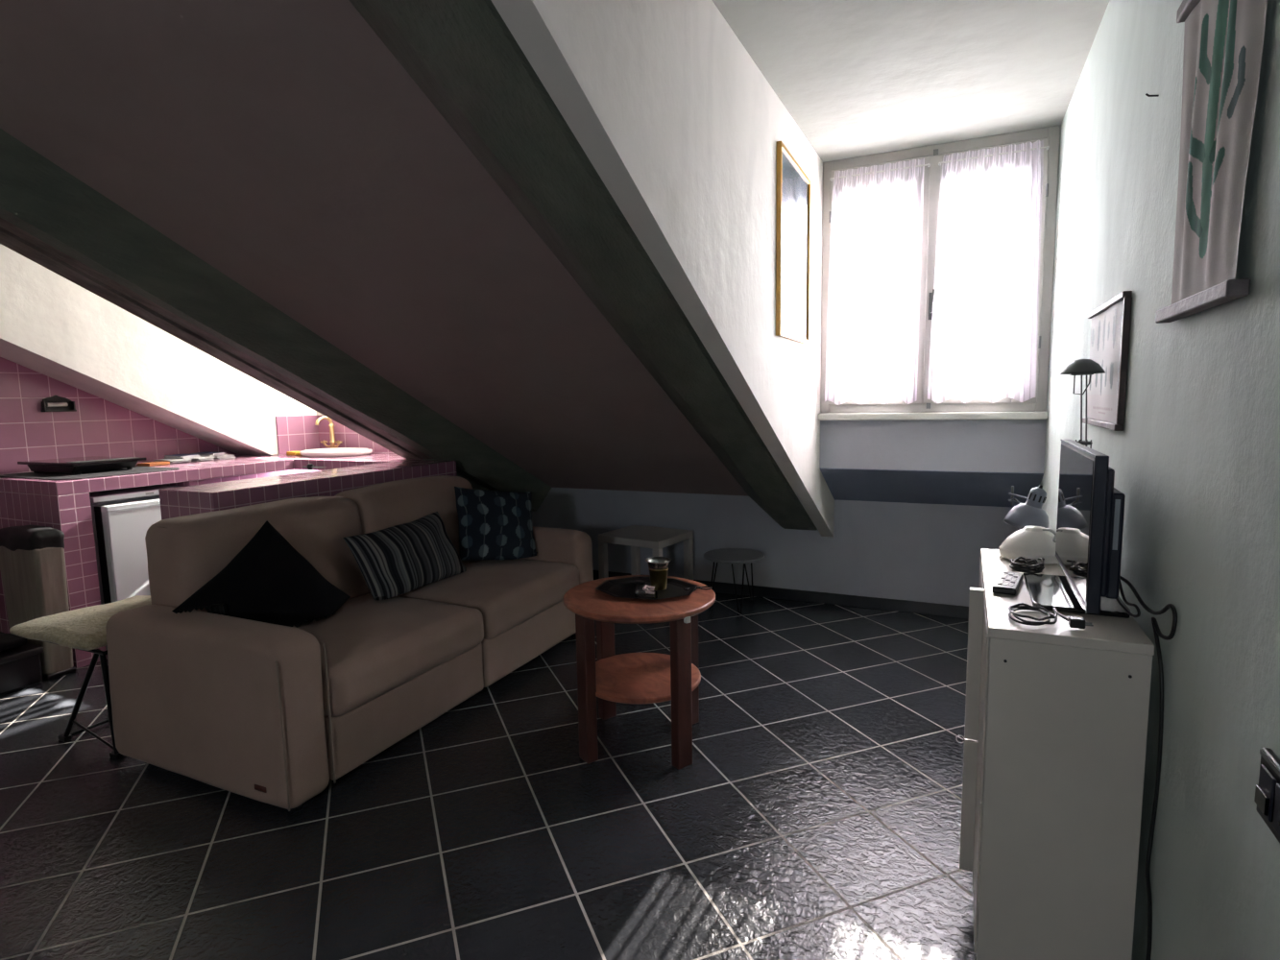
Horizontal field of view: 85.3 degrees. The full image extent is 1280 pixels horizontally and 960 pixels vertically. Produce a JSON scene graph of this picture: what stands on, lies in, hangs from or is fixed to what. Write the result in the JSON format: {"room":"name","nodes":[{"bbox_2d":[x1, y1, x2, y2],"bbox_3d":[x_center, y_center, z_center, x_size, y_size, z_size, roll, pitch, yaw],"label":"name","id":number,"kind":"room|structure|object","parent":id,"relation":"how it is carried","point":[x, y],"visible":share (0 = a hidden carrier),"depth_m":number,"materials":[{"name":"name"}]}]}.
{"room":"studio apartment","nodes":[
{"label":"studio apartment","id":0,"kind":"room"},
{"bbox_2d":[0,357,315,483],"bbox_3d":[-3.587,-0.567,4.771,0.250,3.100,3.900,2,7,25],"label":"wall","id":1,"kind":"structure","parent":0,"point":[99,426],"depth_m":4.43,"materials":[{"name":"pink tile"}]},
{"bbox_2d":[40,394,76,411],"bbox_3d":[-3.627,-0.477,4.334,0.049,0.105,0.170,2,7,25],"label":"wall holder","id":2,"kind":"object","parent":1,"relation":"attached to","point":[55,403],"visible":1,"depth_m":4.33,"materials":[{"name":"black plastic"}]},
{"bbox_2d":[42,410,76,411],"bbox_3d":[-3.620,-0.431,4.337,0.036,0.012,0.170,2,7,25],"label":"shelf","id":3,"kind":"object","parent":2,"relation":"attached to","point":[42,410],"depth_m":4.32,"materials":[{"name":"black plastic"}]},
{"bbox_2d":[0,243,316,455],"bbox_3d":[-3.578,-0.907,4.003,0.390,1.747,3.659,2,7,25],"label":"wall","id":4,"kind":"structure","parent":0,"point":[51,326],"depth_m":4.38,"materials":[{"name":"white paint"}]},
{"bbox_2d":[275,415,319,455],"bbox_3d":[-2.692,-0.359,5.481,0.012,0.292,0.375,2,7,25],"label":"tiled wall","id":5,"kind":"structure","parent":4,"relation":"attached to","point":[294,433],"depth_m":5.46,"materials":[{"name":"pink tile"}]},
{"bbox_2d":[158,459,456,520],"bbox_3d":[-1.692,0.456,3.899,0.383,1.000,1.615,2,7,25],"label":"countertop","id":6,"kind":"structure","parent":0,"point":[179,501],"depth_m":3.47,"materials":[{"name":"pink tile"}]},
{"bbox_2d":[0,128,551,511],"bbox_3d":[-1.615,-0.558,3.667,0.245,2.061,3.827,2,7,25],"label":"ceiling beam","id":7,"kind":"structure","parent":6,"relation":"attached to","point":[38,197],"depth_m":3.04,"materials":[{"name":"grey wood"}]},
{"bbox_2d":[317,415,393,453],"bbox_3d":[-1.917,-0.166,5.446,1.460,0.690,0.170,2,7,25],"label":"wall","id":8,"kind":"structure","parent":0,"point":[350,438],"depth_m":5.53,"materials":[{"name":"pink tile"}]},
{"bbox_2d":[0,0,748,496],"bbox_3d":[-0.706,-0.643,3.344,2.470,2.070,4.029,2,7,25],"label":"ceiling","id":9,"kind":"structure","parent":0,"point":[282,145],"depth_m":2.40,"materials":[{"name":"paint"}]},
{"bbox_2d":[423,458,492,491],"bbox_3d":[-1.182,0.226,5.145,0.150,1.154,0.980,2,7,25],"label":"wall","id":10,"kind":"structure","parent":0,"point":[473,485],"depth_m":4.94,"materials":[{"name":"grey paint"}]},
{"bbox_2d":[0,592,981,959],"bbox_3d":[-1.776,1.230,2.093,6.300,0.120,8.000,2,7,25],"label":"floor","id":11,"kind":"structure","parent":0,"point":[815,814],"depth_m":2.25,"materials":[{"name":"tile"}]},
{"bbox_2d":[0,643,43,695],"bbox_3d":[-3.248,0.940,3.511,0.420,0.185,0.220,2,7,25],"label":"crate","id":12,"kind":"object","parent":11,"relation":"on","point":[20,667],"visible":0.8,"depth_m":3.44,"materials":[{"name":"black plastic"}]},
{"bbox_2d":[0,524,76,680],"bbox_3d":[-3.150,0.624,3.628,0.398,0.782,0.166,2,7,25],"label":"waste bin","id":13,"kind":"object","parent":11,"relation":"on","point":[32,556],"visible":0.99,"depth_m":3.55,"materials":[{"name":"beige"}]},
{"bbox_2d":[58,646,123,759],"bbox_3d":[-2.195,0.850,2.996,0.493,0.443,0.434,2,7,25],"label":"ironing board legs","id":14,"kind":"object","parent":11,"relation":"on","point":[66,736],"visible":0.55,"depth_m":2.76,"materials":[{"name":"black metal"}]},
{"bbox_2d":[8,595,151,650],"bbox_3d":[-2.258,0.588,2.975,0.630,0.088,0.556,2,7,25],"label":"seat cushion","id":15,"kind":"object","parent":14,"relation":"on","point":[86,628],"visible":0.7,"depth_m":2.79,"materials":[{"name":"beige fabric"}]},
{"bbox_2d":[89,484,181,650],"bbox_3d":[-3.055,0.504,4.156,0.600,0.895,0.500,2,7,25],"label":"mini fridge","id":16,"kind":"object","parent":11,"relation":"on","point":[122,519],"visible":0.23,"depth_m":3.88,"materials":[{"name":"white metal"}]},
{"bbox_2d":[0,452,413,668],"bbox_3d":[-2.579,0.394,4.582,1.796,1.000,2.063,2,7,25],"label":"kitchen counter","id":17,"kind":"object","parent":11,"relation":"on","point":[63,506],"depth_m":3.77,"materials":[{"name":"pink tile"}]},
{"bbox_2d":[0,466,178,480],"bbox_3d":[-3.245,-0.047,4.109,0.740,0.005,0.640,2,7,25],"label":"countertop","id":18,"kind":"structure","parent":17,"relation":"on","point":[136,470],"depth_m":3.98,"materials":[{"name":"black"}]},
{"bbox_2d":[17,456,146,474],"bbox_3d":[-3.337,-0.090,4.169,0.540,0.070,0.400,2,7,23],"label":"cooktop","id":19,"kind":"object","parent":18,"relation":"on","point":[77,465],"visible":1,"depth_m":4.05,"materials":[{"name":"black metal"}]},
{"bbox_2d":[137,461,169,466],"bbox_3d":[-3.182,-0.105,4.550,0.100,0.018,0.150,1,7,13],"label":"box","id":20,"kind":"object","parent":17,"relation":"on","point":[151,464],"visible":1,"depth_m":4.50,"materials":[{"name":"brown cardboard"}]},
{"bbox_2d":[153,458,192,463],"bbox_3d":[-3.197,-0.131,4.754,0.225,0.022,0.136,3,8,31],"label":"booklet","id":21,"kind":"object","parent":17,"relation":"on","point":[172,461],"visible":0.81,"depth_m":4.72,"materials":[{"name":"white paper"}]},
{"bbox_2d":[188,456,214,460],"bbox_3d":[-3.138,-0.150,4.913,0.214,0.022,0.139,1,7,18],"label":"booklet","id":22,"kind":"object","parent":17,"relation":"on","point":[203,458],"visible":0.57,"depth_m":4.87,"materials":[{"name":"white paper"}]},
{"bbox_2d":[163,454,200,458],"bbox_3d":[-3.182,-0.164,4.842,0.219,0.022,0.138,2,7,24],"label":"booklet","id":23,"kind":"object","parent":22,"relation":"on","point":[175,456],"visible":1,"depth_m":4.80,"materials":[{"name":"white paper"}]},
{"bbox_2d":[0,452,413,496],"bbox_3d":[-2.587,-0.067,4.529,1.796,0.072,2.063,2,7,25],"label":"countertop","id":24,"kind":"structure","parent":17,"relation":"on","point":[242,464],"depth_m":4.33,"materials":[{"name":"pink tile"}]},
{"bbox_2d":[211,454,235,458],"bbox_3d":[-3.100,-0.172,5.091,0.218,0.022,0.140,2,7,24],"label":"booklet","id":25,"kind":"object","parent":17,"relation":"on","point":[225,456],"visible":0.56,"depth_m":5.04,"materials":[{"name":"white paper"}]},
{"bbox_2d":[191,452,226,457],"bbox_3d":[-3.127,-0.188,5.036,0.220,0.022,0.140,1,7,19],"label":"booklet","id":26,"kind":"object","parent":25,"relation":"on","point":[208,454],"visible":0.87,"depth_m":5.00,"materials":[{"name":"white paper"}]},
{"bbox_2d":[286,451,300,456],"bbox_3d":[-2.610,-0.203,5.254,0.100,0.037,0.070,2,7,25],"label":"sponge","id":27,"kind":"object","parent":17,"relation":"on","point":[291,453],"visible":0.77,"depth_m":5.22,"materials":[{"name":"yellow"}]},
{"bbox_2d":[302,463,326,469],"bbox_3d":[-2.233,-0.091,4.755,0.190,0.040,0.055,2,7,25],"label":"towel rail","id":28,"kind":"object","parent":17,"relation":"attached to","point":[309,466],"visible":1,"depth_m":4.74,"materials":[{"name":"grey metal"}]},
{"bbox_2d":[314,415,342,448],"bbox_3d":[-2.466,-0.364,5.506,0.185,0.288,0.178,-4,7,-26],"label":"tap","id":29,"kind":"object","parent":17,"relation":"on","point":[331,425],"visible":0.94,"depth_m":5.51,"materials":[{"name":"gold metal"}]},
{"bbox_2d":[299,447,372,457],"bbox_3d":[-2.276,-0.209,5.214,0.570,0.039,0.445,2,7,25],"label":"washbasin","id":30,"kind":"object","parent":17,"relation":"in","point":[335,451],"visible":1,"depth_m":5.07,"materials":[{"name":"white ceramic"}]},
{"bbox_2d":[107,476,594,811],"bbox_3d":[-1.155,0.533,3.372,1.056,0.950,2.122,2,7,25],"label":"sofa","id":31,"kind":"object","parent":11,"relation":"on","point":[274,714],"visible":0.81,"depth_m":2.65,"materials":[{"name":"beige fabric"}]},
{"bbox_2d":[172,521,349,627],"bbox_3d":[-1.478,0.384,2.759,0.208,0.422,0.657,3,8,33],"label":"throw cushion","id":32,"kind":"object","parent":31,"relation":"on","point":[268,581],"visible":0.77,"depth_m":2.73,"materials":[{"name":"black fabric"}]},
{"bbox_2d":[290,592,484,717],"bbox_3d":[-1.220,0.693,2.941,0.794,0.240,0.873,2,7,25],"label":"seat cushion","id":33,"kind":"object","parent":31,"relation":"on","point":[379,653],"depth_m":2.78,"materials":[{"name":"beige fabric"}]},
{"bbox_2d":[342,511,465,601],"bbox_3d":[-1.134,0.358,3.417,0.240,0.309,0.637,2,7,27],"label":"throw cushion","id":34,"kind":"object","parent":31,"relation":"on","point":[412,555],"visible":1,"depth_m":3.30,"materials":[{"name":"fabric"}]},
{"bbox_2d":[400,558,579,638],"bbox_3d":[-0.855,0.597,3.719,0.788,0.245,0.869,2,7,25],"label":"seat cushion","id":35,"kind":"object","parent":31,"relation":"on","point":[514,597],"depth_m":3.50,"materials":[{"name":"beige fabric"}]},
{"bbox_2d":[454,486,537,560],"bbox_3d":[-0.821,0.236,3.968,0.528,0.414,0.259,-5,8,-31],"label":"throw cushion","id":36,"kind":"object","parent":31,"relation":"on","point":[492,525],"visible":0.97,"depth_m":3.90,"materials":[{"name":"fabric"}]},
{"bbox_2d":[563,575,715,770],"bbox_3d":[0.003,0.752,2.791,0.600,0.606,0.600,-6,8,-36],"label":"round table","id":37,"kind":"object","parent":11,"relation":"on","point":[630,678],"visible":0.89,"depth_m":2.62,"materials":[{"name":"brown wood"}]},
{"bbox_2d":[595,576,697,600],"bbox_3d":[0.025,0.438,2.792,0.390,0.016,0.320,1,7,17],"label":"tray","id":38,"kind":"object","parent":37,"relation":"on","point":[623,588],"visible":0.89,"depth_m":2.81,"materials":[{"name":"black paint"}]},
{"bbox_2d":[633,579,645,584],"bbox_3d":[-0.002,0.425,2.886,0.044,0.012,0.028,2,7,25],"label":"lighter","id":39,"kind":"object","parent":38,"relation":"on","point":[638,582],"visible":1,"depth_m":2.88,"materials":[{"name":"black plastic"}]},
{"bbox_2d":[634,584,658,599],"bbox_3d":[0.027,0.430,2.706,0.086,0.042,0.086,0,7,5],"label":"ashtray","id":40,"kind":"object","parent":38,"relation":"on","point":[648,593],"visible":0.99,"depth_m":2.70,"materials":[{"name":"clear glass"}]},
{"bbox_2d":[648,567,668,590],"bbox_3d":[0.075,0.396,2.808,0.081,0.085,0.081,2,7,25],"label":"drinking glass","id":41,"kind":"object","parent":38,"relation":"on","point":[658,578],"visible":0.71,"depth_m":2.78,"materials":[{"name":"clear glass"}]},
{"bbox_2d":[645,556,671,570],"bbox_3d":[0.074,0.371,2.805,0.105,0.102,0.104,2,7,25],"label":"metal cup","id":42,"kind":"object","parent":41,"relation":"in","point":[654,563],"visible":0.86,"depth_m":2.78,"materials":[{"name":"silver metal"}]},
{"bbox_2d":[595,652,700,704],"bbox_3d":[0.004,0.789,2.795,0.480,0.021,0.480,-6,8,-36],"label":"shelf","id":43,"kind":"object","parent":37,"relation":"attached to","point":[630,678],"depth_m":2.75,"materials":[{"name":"brown wood"}]},
{"bbox_2d":[683,585,711,590],"bbox_3d":[0.232,0.435,2.798,0.116,0.009,0.057,-2,7,-10],"label":"eyeglasses","id":44,"kind":"object","parent":37,"relation":"on","point":[700,588],"visible":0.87,"depth_m":2.79,"materials":[{"name":"black plastic"}]},
{"bbox_2d":[597,524,693,580],"bbox_3d":[0.044,0.590,4.868,0.500,0.450,0.450,3,8,34],"label":"side table","id":45,"kind":"object","parent":11,"relation":"on","point":[637,537],"visible":0.62,"depth_m":4.81,"materials":[{"name":"laminate"}]},
{"bbox_2d":[703,548,764,612],"bbox_3d":[0.623,0.667,4.612,0.392,0.355,0.392,2,7,25],"label":"stool","id":46,"kind":"object","parent":11,"relation":"on","point":[732,556],"visible":0.88,"depth_m":4.55,"materials":[{"name":"grey laminate"}]},
{"bbox_2d":[955,548,1154,959],"bbox_3d":[1.044,0.706,1.879,0.350,0.870,0.855,2,7,25],"label":"base cabinet","id":47,"kind":"object","parent":11,"relation":"on","point":[1056,715],"visible":0.96,"depth_m":1.48,"materials":[{"name":"white laminate"}]},
{"bbox_2d":[991,571,1023,595],"bbox_3d":[0.957,0.266,1.807,0.054,0.020,0.180,3,8,34],"label":"remote control","id":48,"kind":"object","parent":47,"relation":"on","point":[1006,583],"visible":1,"depth_m":1.77,"materials":[{"name":"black plastic"}]},
{"bbox_2d":[1003,484,1049,530],"bbox_3d":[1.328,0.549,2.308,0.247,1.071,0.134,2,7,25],"label":"lamp","id":49,"kind":"object","parent":47,"relation":"on","point":[1030,513],"visible":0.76,"depth_m":2.25,"materials":[{"name":"grey metal"}]},
{"bbox_2d":[1009,556,1044,573],"bbox_3d":[1.096,0.238,1.965,0.092,0.034,0.106,2,7,25],"label":"cable","id":50,"kind":"object","parent":47,"relation":"on","point":[1028,567],"visible":1,"depth_m":1.94,"materials":[{"name":"black plastic"}]},
{"bbox_2d":[998,526,1057,564],"bbox_3d":[1.193,0.187,2.104,0.190,0.101,0.190,2,7,25],"label":"shade","id":51,"kind":"object","parent":47,"relation":"on","point":[1031,543],"visible":0.7,"depth_m":2.05,"materials":[{"name":"white plastic"}]},
{"bbox_2d":[1008,603,1093,628],"bbox_3d":[0.898,0.297,1.530,0.155,0.024,0.138,2,7,25],"label":"cable","id":52,"kind":"object","parent":47,"relation":"on","point":[1076,622],"visible":1,"depth_m":1.50,"materials":[{"name":"black plastic"}]},
{"bbox_2d":[1023,439,1130,618],"bbox_3d":[1.075,0.099,1.720,0.192,0.368,0.570,2,7,25],"label":"television","id":53,"kind":"object","parent":47,"relation":"on","point":[1090,510],"visible":0.97,"depth_m":1.55,"materials":[{"name":"black plastic"}]},
{"bbox_2d":[1115,578,1140,617],"bbox_3d":[1.069,0.244,1.540,0.016,0.089,0.187,1,7,18],"label":"cable","id":54,"kind":"object","parent":53,"relation":"attached to","point":[1138,615],"visible":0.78,"depth_m":1.52,"materials":[{"name":"black plastic"}]},
{"bbox_2d":[1119,576,1177,959],"bbox_3d":[0.912,0.739,1.199,0.058,0.963,0.961,2,7,25],"label":"power cable","id":55,"kind":"object","parent":53,"relation":"attached to","point":[1157,633],"visible":0.96,"depth_m":1.35,"materials":[{"name":"black plastic"}]},
{"bbox_2d":[1060,359,1105,448],"bbox_3d":[1.284,-0.056,2.042,0.112,0.594,0.112,2,7,25],"label":"desk lamp","id":56,"kind":"object","parent":47,"relation":"on","point":[1079,367],"visible":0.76,"depth_m":2.00,"materials":[{"name":"grey metal"}]},
{"bbox_2d":[490,0,834,537],"bbox_3d":[0.326,-0.531,2.543,0.078,2.300,4.229,2,7,25],"label":"wall","id":57,"kind":"structure","parent":0,"point":[675,117],"depth_m":2.15,"materials":[{"name":"white paint"}]},
{"bbox_2d":[349,0,817,531],"bbox_3d":[0.145,-0.488,2.853,0.506,2.077,3.827,2,7,25],"label":"ceiling beam","id":58,"kind":"structure","parent":57,"relation":"attached to","point":[462,55],"depth_m":1.87,"materials":[{"name":"grey wood"}]},
{"bbox_2d":[775,141,811,344],"bbox_3d":[0.719,-1.056,3.232,0.021,0.800,0.620,2,7,25],"label":"framed picture","id":59,"kind":"object","parent":57,"relation":"attached to","point":[793,185],"visible":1,"depth_m":3.19,"materials":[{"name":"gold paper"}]},
{"bbox_2d":[781,151,807,339],"bbox_3d":[0.714,-1.056,3.234,0.008,0.760,0.580,2,7,25],"label":"print","id":60,"kind":"object","parent":59,"relation":"attached to","point":[794,181],"depth_m":3.22},
{"bbox_2d":[531,487,1020,606],"bbox_3d":[-0.361,0.442,5.471,5.980,0.820,0.250,2,7,25],"label":"wall","id":61,"kind":"structure","parent":0,"point":[919,552],"depth_m":4.62,"materials":[{"name":"grey paint"}]},
{"bbox_2d":[594,570,968,618],"bbox_3d":[0.632,0.764,4.902,3.680,0.075,0.012,2,7,25],"label":"baseboard","id":62,"kind":"structure","parent":61,"relation":"attached to","point":[943,610],"depth_m":4.58,"materials":[{"name":"black tile"}]},
{"bbox_2d":[819,467,1043,507],"bbox_3d":[1.708,0.026,4.132,1.130,0.473,0.729,2,7,25],"label":"beam","id":63,"kind":"structure","parent":61,"relation":"in","point":[904,486],"depth_m":4.01,"materials":[{"name":"blue paint"}]},
{"bbox_2d":[712,0,1109,163],"bbox_3d":[-2.108,-1.500,1.549,5.980,0.560,7.350,2,7,25],"label":"ceiling","id":64,"kind":"structure","parent":0,"point":[857,78],"depth_m":2.63,"materials":[{"name":"paint"}]},
{"bbox_2d":[819,419,1046,473],"bbox_3d":[1.575,-0.196,3.827,1.130,0.275,0.120,2,7,25],"label":"wall","id":65,"kind":"structure","parent":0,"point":[989,446],"depth_m":3.75,"materials":[{"name":"grey paint"}]},
{"bbox_2d":[818,410,1048,420],"bbox_3d":[1.556,-0.348,3.776,1.128,0.038,0.195,2,7,25],"label":"window sill","id":66,"kind":"structure","parent":65,"relation":"attached to","point":[1043,415],"depth_m":3.68,"materials":[{"name":"white stone"}]},
{"bbox_2d":[820,125,1060,412],"bbox_3d":[1.536,-1.049,3.678,1.126,1.375,0.191,2,7,25],"label":"window","id":67,"kind":"structure","parent":65,"relation":"attached to","point":[932,155],"depth_m":3.62,"materials":[{"name":"grey paint"}]},
{"bbox_2d":[824,158,930,405],"bbox_3d":[1.262,-1.037,3.734,0.515,1.252,0.059,2,7,25],"label":"curtain","id":68,"kind":"object","parent":67,"relation":"hanging from","point":[876,246],"visible":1,"depth_m":3.73,"materials":[{"name":"white fabric"}]},
{"bbox_2d":[927,140,1049,403],"bbox_3d":[1.747,-1.020,3.514,0.511,1.252,0.080,2,7,25],"label":"curtain","id":69,"kind":"object","parent":67,"relation":"hanging from","point":[985,307],"visible":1,"depth_m":3.50,"materials":[{"name":"white fabric"}]},
{"bbox_2d":[1040,0,1279,959],"bbox_3d":[0.863,-0.175,0.686,0.281,3.100,8.000,2,7,25],"label":"wall","id":70,"kind":"structure","parent":0,"point":[1195,460],"depth_m":1.24,"materials":[{"name":"white paint"}]},
{"bbox_2d":[1082,290,1132,431],"bbox_3d":[1.364,-0.337,2.045,0.020,0.357,0.564,2,7,25],"label":"poster","id":71,"kind":"object","parent":70,"relation":"attached to","point":[1110,328],"visible":0.96,"depth_m":1.95,"materials":[{"name":"white paper"}]},
{"bbox_2d":[1086,300,1123,423],"bbox_3d":[1.367,-0.336,2.046,0.004,0.335,0.544,2,7,25],"label":"print","id":72,"kind":"object","parent":71,"relation":"on","point":[1105,391],"depth_m":1.99},
{"bbox_2d":[1254,748,1279,843],"bbox_3d":[0.783,0.404,0.842,0.019,0.090,0.170,2,7,25],"label":"socket plate","id":73,"kind":"object","parent":70,"relation":"attached to","point":[1267,799],"visible":1,"depth_m":0.88,"materials":[{"name":"black plastic"}]},
{"bbox_3d":[-2.131,-0.856,3.334,0.120,1.747,3.659,2,7,25],"label":"wall","id":74,"kind":"structure","parent":0,"visible":0},
{"bbox_2d":[0,217,432,459],"bbox_3d":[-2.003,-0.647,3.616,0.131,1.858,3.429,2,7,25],"label":"trim","id":75,"kind":"structure","parent":74,"relation":"attached to","point":[8,239],"depth_m":3.26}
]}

